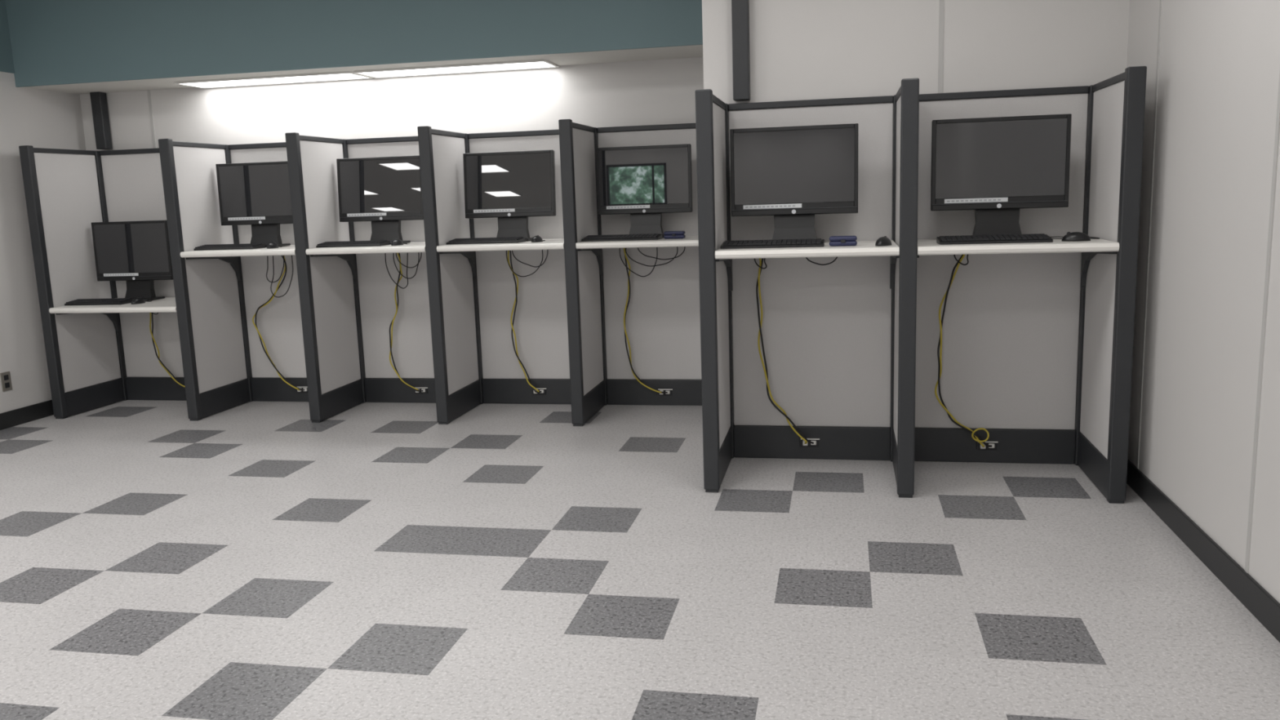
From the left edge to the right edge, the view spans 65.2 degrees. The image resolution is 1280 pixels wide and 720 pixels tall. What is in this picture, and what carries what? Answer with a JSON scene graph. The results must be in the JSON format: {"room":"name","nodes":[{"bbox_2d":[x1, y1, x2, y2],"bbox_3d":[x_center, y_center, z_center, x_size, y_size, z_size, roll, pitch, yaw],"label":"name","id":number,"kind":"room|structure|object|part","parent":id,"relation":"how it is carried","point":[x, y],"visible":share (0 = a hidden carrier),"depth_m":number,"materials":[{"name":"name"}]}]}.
{"room":"computer lab","nodes":[
{"label":"computer lab","id":0,"kind":"room"},
{"bbox_2d":[0,71,86,413],"bbox_3d":[-4.159,-0.803,5.196,0.100,2.750,3.710,0,10,11],"label":"wall","id":1,"kind":"structure","parent":0,"point":[35,117],"depth_m":6.29,"materials":[{"name":"paint"}]},
{"bbox_2d":[0,371,12,391],"bbox_3d":[-3.907,0.132,6.170,0.009,0.116,0.072,0,10,11],"label":"wall outlet","id":2,"kind":"object","parent":1,"relation":"attached to","point":[6,380],"visible":1,"depth_m":6.16,"materials":[{"name":"plastic"}]},
{"bbox_2d":[0,0,14,73],"bbox_3d":[-4.205,-1.817,4.699,0.006,0.585,3.070,0,10,11],"label":"trim band","id":3,"kind":"object","parent":1,"relation":"attached to","point":[6,64],"visible":1,"depth_m":6.16,"materials":[{"name":"paint"}]},
{"bbox_2d":[0,399,53,430],"bbox_3d":[-4.071,0.511,5.353,0.012,0.100,3.610,0,10,11],"label":"baseboard","id":4,"kind":"structure","parent":1,"relation":"attached to","point":[18,416],"depth_m":6.31,"materials":[{"name":"plastic"}]},
{"bbox_2d":[5,0,702,87],"bbox_3d":[-1.741,-2.033,5.762,4.415,0.667,0.020,0,10,11],"label":"soffit","id":5,"kind":"structure","parent":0,"point":[53,42],"depth_m":5.82,"materials":[{"name":"teal paint"}]},
{"bbox_2d":[23,44,702,94],"bbox_3d":[-1.678,-1.776,6.073,4.415,0.050,0.520,0,10,11],"label":"ceiling","id":6,"kind":"structure","parent":0,"point":[695,51],"depth_m":5.93,"materials":[{"name":"paint"}]},
{"bbox_2d":[173,71,373,88],"bbox_3d":[-2.304,-1.761,6.295,1.200,0.012,0.300,0,10,11],"label":"recessed light","id":7,"kind":"object","parent":6,"relation":"in","point":[348,75],"visible":0.92,"depth_m":6.29,"materials":[{"name":"white plastic"}]},
{"bbox_2d":[353,59,559,78],"bbox_3d":[-1.108,-1.760,6.053,1.200,0.012,0.300,0,10,11],"label":"recessed light","id":8,"kind":"object","parent":6,"relation":"in","point":[535,64],"visible":1,"depth_m":6.05,"materials":[{"name":"white plastic"}]},
{"bbox_2d":[79,57,703,151],"bbox_3d":[-1.545,-1.103,6.483,4.515,2.750,0.100,0,10,11],"label":"wall","id":9,"kind":"structure","parent":0,"point":[657,91],"depth_m":6.32,"materials":[{"name":"paint"}]},
{"bbox_2d":[146,89,155,148],"bbox_3d":[-3.239,-0.817,6.822,0.020,1.985,0.003,0,10,11],"label":"trim strip","id":10,"kind":"object","parent":9,"relation":"attached to","point":[148,91],"depth_m":6.69,"materials":[{"name":"grey metal"}]},
{"bbox_2d":[0,400,1279,719],"bbox_3d":[-5.547,1.574,-0.451,13.120,0.001,15.760,0,10,11],"label":"floor","id":11,"kind":"structure","parent":0,"point":[253,560],"depth_m":3.41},
{"bbox_2d":[18,145,186,418],"bbox_3d":[-3.237,-0.520,6.475,0.974,1.712,0.654,0,10,11],"label":"study carrel","id":12,"kind":"object","parent":11,"relation":"on","point":[98,356],"visible":0.54,"depth_m":6.61,"materials":[{"name":"fabric"}]},
{"bbox_3d":[-3.679,-0.520,6.566,0.072,1.712,0.650,0,10,11],"label":"divider frame","id":13,"kind":"part","parent":12,"relation":"part of","materials":[{"name":"black metal"}]},
{"bbox_3d":[-3.683,-0.577,6.542,0.048,1.512,0.530,0,10,11],"label":"divider panel","id":14,"kind":"part","parent":12,"relation":"part of","materials":[{"name":"fabric"}]},
{"bbox_2d":[64,297,133,305],"bbox_3d":[-3.499,-0.376,6.445,0.440,0.028,0.140,0,10,9],"label":"keyboard","id":15,"kind":"object","parent":12,"relation":"on","point":[115,300],"visible":1,"depth_m":6.40,"materials":[{"name":"black plastic"}]},
{"bbox_2d":[89,91,112,149],"bbox_3d":[-3.619,-1.606,6.720,0.075,0.372,0.065,0,10,11],"label":"pole","id":16,"kind":"object","parent":12,"relation":"on","point":[98,100],"visible":1,"depth_m":6.70,"materials":[{"name":"black metal"}]},
{"bbox_2d":[91,220,173,301],"bbox_3d":[-3.322,-0.653,6.589,0.560,0.518,0.180,0,10,11],"label":"computer","id":17,"kind":"object","parent":12,"relation":"on","point":[136,253],"visible":0.91,"depth_m":6.56,"materials":[{"name":"black plastic"}]},
{"bbox_2d":[130,297,154,304],"bbox_3d":[-3.191,-0.392,6.455,0.063,0.037,0.256,0,10,11],"label":"computer mouse","id":18,"kind":"object","parent":12,"relation":"on","point":[137,300],"visible":1,"depth_m":6.36,"materials":[{"name":"black plastic"}]},
{"bbox_3d":[-3.149,-0.629,6.753,0.892,1.510,0.035,0,10,11],"label":"panel","id":19,"kind":"part","parent":12,"relation":"part of","materials":[{"name":"fabric"}]},
{"bbox_3d":[-3.148,-0.564,6.759,0.892,1.700,0.055,0,10,11],"label":"frame","id":20,"kind":"part","parent":12,"relation":"part of","materials":[{"name":"grey fabric"}]},
{"bbox_2d":[149,312,185,388],"bbox_3d":[-3.186,-0.088,6.774,0.264,0.599,0.047,-1,10,8],"label":"power cable","id":21,"kind":"object","parent":12,"relation":"attached to","point":[163,366],"visible":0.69,"depth_m":6.80,"materials":[{"name":"yellow rubber"}]},
{"bbox_2d":[158,138,308,421],"bbox_3d":[-2.359,-0.519,6.297,0.837,1.712,0.654,0,10,11],"label":"study carrel","id":22,"kind":"object","parent":11,"relation":"on","point":[219,293],"visible":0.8,"depth_m":6.44,"materials":[{"name":"fabric"}]},
{"bbox_3d":[-2.734,-0.520,6.375,0.072,1.712,0.650,0,10,11],"label":"divider frame","id":23,"kind":"part","parent":22,"relation":"part of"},
{"bbox_3d":[-2.739,-0.576,6.351,0.048,1.512,0.530,0,10,11],"label":"divider panel","id":24,"kind":"part","parent":22,"relation":"part of","materials":[{"name":"fabric"}]},
{"bbox_2d":[193,243,265,250],"bbox_3d":[-2.559,-0.701,6.199,0.440,0.028,0.140,0,10,11],"label":"keyboard","id":25,"kind":"object","parent":22,"relation":"on","point":[247,246],"visible":0.99,"depth_m":6.16,"materials":[{"name":"black plastic"}]},
{"bbox_2d":[215,160,293,247],"bbox_3d":[-2.394,-0.982,6.334,0.560,0.528,0.180,0,10,11],"label":"computer","id":26,"kind":"object","parent":22,"relation":"on","point":[256,194],"visible":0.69,"depth_m":6.31,"materials":[{"name":"black plastic"}]},
{"bbox_3d":[-2.271,-0.628,6.576,0.755,1.510,0.035,0,10,11],"label":"panel","id":27,"kind":"part","parent":22,"relation":"part of","materials":[{"name":"fabric"}]},
{"bbox_3d":[-2.270,-0.563,6.582,0.755,1.700,0.055,0,10,11],"label":"frame","id":28,"kind":"part","parent":22,"relation":"part of","materials":[{"name":"grey fabric"}]},
{"bbox_2d":[266,241,281,248],"bbox_3d":[-2.254,-0.717,6.208,0.063,0.037,0.256,-2,9,2],"label":"computer mouse","id":29,"kind":"object","parent":22,"relation":"on","point":[271,245],"visible":1,"depth_m":6.11,"materials":[{"name":"black plastic"}]},
{"bbox_2d":[252,255,304,390],"bbox_3d":[-2.399,-0.251,6.589,0.334,0.928,0.056,0,10,11],"label":"power cable","id":30,"kind":"object","parent":22,"relation":"attached to","point":[282,377],"visible":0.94,"depth_m":6.57,"materials":[{"name":"yellow rubber"}]},
{"bbox_2d":[296,386,307,392],"bbox_3d":[-2.249,0.196,6.677,0.090,0.044,0.006,0,10,11],"label":"outlet plate","id":31,"kind":"object","parent":22,"relation":"attached to","point":[305,388],"depth_m":6.67,"materials":[{"name":"plastic"}]},
{"bbox_2d":[284,132,435,422],"bbox_3d":[-1.554,-0.518,6.135,0.825,1.712,0.654,0,10,11],"label":"study carrel","id":32,"kind":"object","parent":11,"relation":"on","point":[348,305],"visible":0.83,"depth_m":6.33,"materials":[{"name":"fabric"}]},
{"bbox_3d":[-1.923,-0.519,6.211,0.072,1.712,0.650,0,10,11],"label":"divider frame","id":33,"kind":"part","parent":32,"relation":"part of","materials":[{"name":"grey fabric"}]},
{"bbox_3d":[-1.928,-0.576,6.187,0.048,1.512,0.530,0,10,11],"label":"divider panel","id":34,"kind":"part","parent":32,"relation":"part of","materials":[{"name":"fabric"}]},
{"bbox_2d":[315,240,390,247],"bbox_3d":[-1.745,-0.701,6.034,0.440,0.028,0.140,0,10,9],"label":"keyboard","id":35,"kind":"object","parent":32,"relation":"on","point":[378,242],"visible":1,"depth_m":5.99,"materials":[{"name":"black plastic"}]},
{"bbox_2d":[336,155,423,244],"bbox_3d":[-1.585,-0.982,6.170,0.560,0.528,0.180,0,10,11],"label":"computer","id":36,"kind":"object","parent":32,"relation":"on","point":[384,192],"visible":0.84,"depth_m":6.14,"materials":[{"name":"black plastic"}]},
{"bbox_3d":[-1.466,-0.627,6.413,0.743,1.510,0.035,0,10,11],"label":"panel","id":37,"kind":"part","parent":32,"relation":"part of","materials":[{"name":"fabric"}]},
{"bbox_3d":[-1.465,-0.562,6.419,0.743,1.700,0.055,0,10,11],"label":"frame","id":38,"kind":"part","parent":32,"relation":"part of","materials":[{"name":"grey fabric"}]},
{"bbox_2d":[391,238,407,245],"bbox_3d":[-1.438,-0.717,6.045,0.063,0.037,0.256,0,10,11],"label":"computer mouse","id":39,"kind":"object","parent":32,"relation":"on","point":[396,242],"visible":1,"depth_m":5.94,"materials":[{"name":"black plastic"}]},
{"bbox_2d":[384,252,422,391],"bbox_3d":[-1.490,-0.249,6.399,0.289,0.929,0.067,0,10,11],"label":"power cable","id":40,"kind":"object","parent":32,"relation":"attached to","point":[400,272],"visible":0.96,"depth_m":6.39,"materials":[{"name":"yellow rubber"}]},
{"bbox_2d":[414,386,427,393],"bbox_3d":[-1.425,0.197,6.510,0.090,0.044,0.006,0,10,11],"label":"outlet plate","id":41,"kind":"object","parent":32,"relation":"attached to","point":[424,389],"depth_m":6.50,"materials":[{"name":"plastic"}]},
{"bbox_2d":[417,125,571,424],"bbox_3d":[-0.753,-0.518,5.973,0.830,1.712,0.654,0,10,11],"label":"study carrel","id":42,"kind":"object","parent":11,"relation":"on","point":[472,293],"visible":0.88,"depth_m":6.20,"materials":[{"name":"fabric"}]},
{"bbox_3d":[-1.124,-0.518,6.050,0.072,1.712,0.650,0,10,11],"label":"divider frame","id":43,"kind":"part","parent":42,"relation":"part of","materials":[{"name":"grey fabric"}]},
{"bbox_3d":[-1.129,-0.575,6.025,0.048,1.512,0.530,0,10,11],"label":"divider panel","id":44,"kind":"part","parent":42,"relation":"part of","materials":[{"name":"fabric"}]},
{"bbox_2d":[446,236,525,244],"bbox_3d":[-0.902,-0.700,5.864,0.440,0.028,0.140,0,10,12],"label":"keyboard","id":45,"kind":"object","parent":42,"relation":"on","point":[512,239],"visible":1,"depth_m":5.82,"materials":[{"name":"black plastic"}]},
{"bbox_2d":[462,149,555,240],"bbox_3d":[-0.776,-0.981,6.007,0.560,0.528,0.180,0,10,11],"label":"computer","id":46,"kind":"object","parent":42,"relation":"on","point":[513,187],"visible":0.87,"depth_m":5.97,"materials":[{"name":"black plastic"}]},
{"bbox_3d":[-0.665,-0.627,6.251,0.748,1.510,0.035,0,10,11],"label":"panel","id":47,"kind":"part","parent":42,"relation":"part of","materials":[{"name":"fabric"}]},
{"bbox_3d":[-0.664,-0.562,6.257,0.748,1.700,0.055,0,10,11],"label":"frame","id":48,"kind":"part","parent":42,"relation":"part of","materials":[{"name":"grey fabric"}]},
{"bbox_2d":[506,249,548,392],"bbox_3d":[-0.679,-0.250,6.243,0.278,0.929,0.059,0,10,11],"label":"power cable","id":49,"kind":"object","parent":42,"relation":"attached to","point":[534,388],"visible":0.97,"depth_m":6.24,"materials":[{"name":"yellow rubber"}]},
{"bbox_2d":[531,235,545,242],"bbox_3d":[-0.585,-0.716,5.872,0.063,0.037,0.256,0,10,11],"label":"computer mouse","id":50,"kind":"object","parent":42,"relation":"on","point":[537,238],"visible":1,"depth_m":5.77,"materials":[{"name":"black plastic"}]},
{"bbox_2d":[532,389,546,394],"bbox_3d":[-0.641,0.198,6.352,0.090,0.044,0.006,0,10,11],"label":"outlet plate","id":51,"kind":"object","parent":42,"relation":"attached to","point":[543,391],"depth_m":6.34,"materials":[{"name":"plastic"}]},
{"bbox_2d":[558,119,702,426],"bbox_3d":[0.071,-0.517,5.806,0.871,1.712,0.654,0,10,11],"label":"study carrel","id":52,"kind":"object","parent":11,"relation":"on","point":[663,317],"visible":0.62,"depth_m":6.08,"materials":[{"name":"fabric"}]},
{"bbox_3d":[-0.320,-0.518,5.887,0.072,1.712,0.650,0,10,11],"label":"divider frame","id":53,"kind":"part","parent":52,"relation":"part of","materials":[{"name":"grey fabric"}]},
{"bbox_3d":[-0.325,-0.574,5.863,0.048,1.512,0.530,0,10,11],"label":"divider panel","id":54,"kind":"part","parent":52,"relation":"part of","materials":[{"name":"fabric"}]},
{"bbox_2d":[581,233,662,241],"bbox_3d":[-0.103,-0.696,5.682,0.440,0.028,0.140,0,10,11],"label":"keyboard","id":55,"kind":"object","parent":52,"relation":"on","point":[649,236],"visible":1,"depth_m":5.64,"materials":[{"name":"black plastic"}]},
{"bbox_2d":[595,143,693,237],"bbox_3d":[0.027,-0.980,5.845,0.560,0.527,0.180,0,10,11],"label":"computer","id":56,"kind":"object","parent":52,"relation":"on","point":[645,183],"visible":0.91,"depth_m":5.81,"materials":[{"name":"black plastic"}]},
{"bbox_3d":[0.128,-0.626,6.091,0.727,1.510,0.035,0,10,11],"label":"panel","id":57,"kind":"part","parent":52,"relation":"part of","materials":[{"name":"fabric"}]},
{"bbox_3d":[0.130,-0.561,6.096,0.727,1.700,0.055,0,10,11],"label":"frame","id":58,"kind":"part","parent":52,"relation":"part of","materials":[{"name":"grey fabric"}]},
{"bbox_2d":[619,246,684,393],"bbox_3d":[0.090,-0.248,6.082,0.407,0.929,0.073,0,10,11],"label":"power cable","id":59,"kind":"object","parent":52,"relation":"attached to","point":[636,376],"visible":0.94,"depth_m":6.09,"materials":[{"name":"yellow rubber"}]},
{"bbox_3d":[0.010,-0.246,6.107,0.223,0.921,0.032,0,10,11],"label":"yellow cord","id":60,"kind":"part","parent":59,"relation":"part of","materials":[{"name":"yellow rubber"}]},
{"bbox_3d":[0.028,-0.247,6.108,0.257,0.921,0.026,-1,10,8],"label":"black cord","id":61,"kind":"part","parent":59,"relation":"part of","materials":[{"name":"black rubber"}]},
{"bbox_2d":[657,388,671,395],"bbox_3d":[0.153,0.198,6.191,0.090,0.044,0.006,0,10,11],"label":"outlet plate","id":62,"kind":"object","parent":52,"relation":"attached to","point":[669,390],"depth_m":6.18,"materials":[{"name":"plastic"}]},
{"bbox_2d":[663,231,685,239],"bbox_3d":[0.195,-0.705,5.639,0.116,0.041,0.063,0,10,11],"label":"case","id":63,"kind":"object","parent":52,"relation":"on","point":[668,234],"visible":1,"depth_m":5.61,"materials":[{"name":"plastic"}]},
{"bbox_2d":[694,88,899,492],"bbox_3d":[0.721,-0.317,4.469,0.831,1.712,0.654,0,10,11],"label":"study carrel","id":64,"kind":"object","parent":11,"relation":"on","point":[826,330],"visible":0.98,"depth_m":4.73,"materials":[{"name":"fabric"}]},
{"bbox_3d":[0.349,-0.317,4.546,0.072,1.712,0.650,0,10,11],"label":"divider frame","id":65,"kind":"part","parent":64,"relation":"part of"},
{"bbox_3d":[0.344,-0.374,4.521,0.048,1.512,0.530,0,10,11],"label":"divider panel","id":66,"kind":"part","parent":64,"relation":"part of","materials":[{"name":"fabric"}]},
{"bbox_2d":[731,0,750,101],"bbox_3d":[0.458,-1.721,4.577,0.075,1.037,0.065,0,10,11],"label":"pole","id":67,"kind":"object","parent":64,"relation":"on","point":[740,8],"visible":1,"depth_m":4.60,"materials":[{"name":"black metal"}]},
{"bbox_2d":[720,238,824,248],"bbox_3d":[0.576,-0.506,4.346,0.440,0.028,0.140,0,10,11],"label":"keyboard","id":68,"kind":"object","parent":64,"relation":"on","point":[811,242],"visible":1,"depth_m":4.31,"materials":[{"name":"black plastic"}]},
{"bbox_2d":[729,123,858,239],"bbox_3d":[0.689,-0.778,4.473,0.560,0.517,0.180,0,10,11],"label":"computer","id":69,"kind":"object","parent":64,"relation":"on","point":[792,175],"visible":0.87,"depth_m":4.44,"materials":[{"name":"black plastic"}]},
{"bbox_2d":[754,257,837,444],"bbox_3d":[0.745,-0.053,4.748,0.393,0.938,0.048,0,10,9],"label":"power cable","id":70,"kind":"object","parent":64,"relation":"attached to","point":[761,261],"visible":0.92,"depth_m":4.78,"materials":[{"name":"yellow rubber"}]},
{"bbox_3d":[0.678,-0.051,4.766,0.232,0.932,0.030,0,10,11],"label":"yellow cord","id":71,"kind":"part","parent":70,"relation":"part of","materials":[{"name":"yellow rubber"}]},
{"bbox_3d":[0.691,-0.051,4.768,0.266,0.930,0.037,0,10,11],"label":"black cord","id":72,"kind":"part","parent":70,"relation":"part of","materials":[{"name":"black rubber"}]},
{"bbox_2d":[800,437,818,446],"bbox_3d":[0.820,0.399,4.850,0.090,0.044,0.006,0,10,11],"label":"outlet plate","id":73,"kind":"object","parent":64,"relation":"attached to","point":[815,440],"depth_m":4.84,"materials":[{"name":"plastic"}]},
{"bbox_3d":[0.808,-0.425,4.747,0.749,1.510,0.035,0,10,11],"label":"panel","id":74,"kind":"part","parent":64,"relation":"part of","materials":[{"name":"fabric"}]},
{"bbox_2d":[829,235,857,246],"bbox_3d":[0.864,-0.506,4.255,0.116,0.041,0.063,0,10,11],"label":"case","id":75,"kind":"object","parent":64,"relation":"on","point":[835,241],"visible":1,"depth_m":4.23,"materials":[{"name":"plastic"}]},
{"bbox_2d":[875,235,891,245],"bbox_3d":[1.050,-0.512,4.265,0.064,0.037,0.262,2,10,22],"label":"computer mouse","id":76,"kind":"object","parent":64,"relation":"on","point":[882,241],"visible":1,"depth_m":4.16,"materials":[{"name":"black plastic"}]},
{"bbox_2d":[890,66,1146,503],"bbox_3d":[1.559,-0.316,4.299,0.899,1.712,0.654,0,10,11],"label":"study carrel","id":77,"kind":"object","parent":11,"relation":"on","point":[1037,338],"visible":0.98,"depth_m":4.50,"materials":[{"name":"fabric"}]},
{"bbox_3d":[1.149,-0.373,4.359,0.048,1.512,0.530,0,10,11],"label":"divider panel","id":78,"kind":"part","parent":77,"relation":"part of","materials":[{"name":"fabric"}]},
{"bbox_3d":[1.154,-0.317,4.383,0.072,1.712,0.650,0,10,11],"label":"divider frame","id":79,"kind":"part","parent":77,"relation":"part of","materials":[{"name":"black metal"}]},
{"bbox_2d":[934,253,991,447],"bbox_3d":[1.495,-0.053,4.599,0.264,0.938,0.047,0,10,11],"label":"power cable","id":80,"kind":"object","parent":77,"relation":"attached to","point":[939,350],"visible":0.91,"depth_m":4.63,"materials":[{"name":"yellow rubber"}]},
{"bbox_2d":[976,440,996,449],"bbox_3d":[1.624,0.399,4.688,0.090,0.044,0.006,0,10,11],"label":"outlet plate","id":81,"kind":"object","parent":77,"relation":"attached to","point":[993,443],"depth_m":4.68,"materials":[{"name":"plastic"}]},
{"bbox_2d":[936,233,1053,244],"bbox_3d":[1.464,-0.502,4.147,0.440,0.028,0.140,0,10,11],"label":"keyboard","id":82,"kind":"object","parent":77,"relation":"on","point":[1035,237],"visible":1,"depth_m":4.11,"materials":[{"name":"black plastic"}]},
{"bbox_2d":[930,113,1071,235],"bbox_3d":[1.541,-0.778,4.301,0.560,0.517,0.180,0,10,11],"label":"computer","id":83,"kind":"object","parent":77,"relation":"on","point":[997,167],"visible":0.91,"depth_m":4.27,"materials":[{"name":"black plastic"}]},
{"bbox_3d":[1.616,-0.425,4.584,0.755,1.510,0.035,0,10,11],"label":"panel","id":84,"kind":"part","parent":77,"relation":"part of","materials":[{"name":"fabric"}]},
{"bbox_3d":[1.617,-0.360,4.590,0.755,1.700,0.055,0,10,11],"label":"frame","id":85,"kind":"part","parent":77,"relation":"part of","materials":[{"name":"grey fabric"}]},
{"bbox_2d":[1050,231,1099,241],"bbox_3d":[1.776,-0.514,4.133,0.154,0.037,0.194,-9,12,-36],"label":"computer mouse","id":86,"kind":"object","parent":77,"relation":"on","point":[1074,236],"visible":0.8,"depth_m":4.06,"materials":[{"name":"black plastic"}]},
{"bbox_3d":[1.959,-0.373,4.195,0.048,1.512,0.530,0,10,11],"label":"divider panel","id":87,"kind":"part","parent":77,"relation":"part of","materials":[{"name":"fabric"}]},
{"bbox_3d":[1.964,-0.316,4.219,0.072,1.712,0.650,0,10,11],"label":"divider frame","id":88,"kind":"part","parent":77,"relation":"part of","materials":[{"name":"black metal"}]},
{"bbox_2d":[702,0,1129,103],"bbox_3d":[1.233,-0.890,4.654,1.855,2.750,0.100,0,10,11],"label":"wall","id":89,"kind":"structure","parent":0,"point":[800,50],"depth_m":4.51,"materials":[{"name":"paint"}]},
{"bbox_2d":[937,0,944,93],"bbox_3d":[1.366,-0.931,4.566,0.020,2.650,0.004,0,10,11],"label":"wall trim strip","id":90,"kind":"object","parent":89,"relation":"attached to","point":[941,2],"visible":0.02,"depth_m":4.49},
{"bbox_2d":[1126,0,1279,603],"bbox_3d":[0.774,0.320,-2.546,0.100,2.750,14.600,0,10,11],"label":"wall","id":91,"kind":"structure","parent":0,"point":[1220,60],"depth_m":3.36,"materials":[{"name":"paint"}]},
{"bbox_2d":[1126,459,1279,642],"bbox_3d":[0.752,1.635,-2.367,0.012,0.100,14.500,0,10,11],"label":"baseboard","id":92,"kind":"structure","parent":91,"relation":"attached to","point":[1264,606],"depth_m":3.32,"materials":[{"name":"plastic"}]},
{"bbox_2d":[1136,0,1279,573],"bbox_3d":[1.924,-0.756,3.404,0.004,2.650,1.190,0,10,11],"label":"wall trim","id":93,"kind":"structure","parent":91,"relation":"attached to","point":[1277,119],"depth_m":3.00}
]}

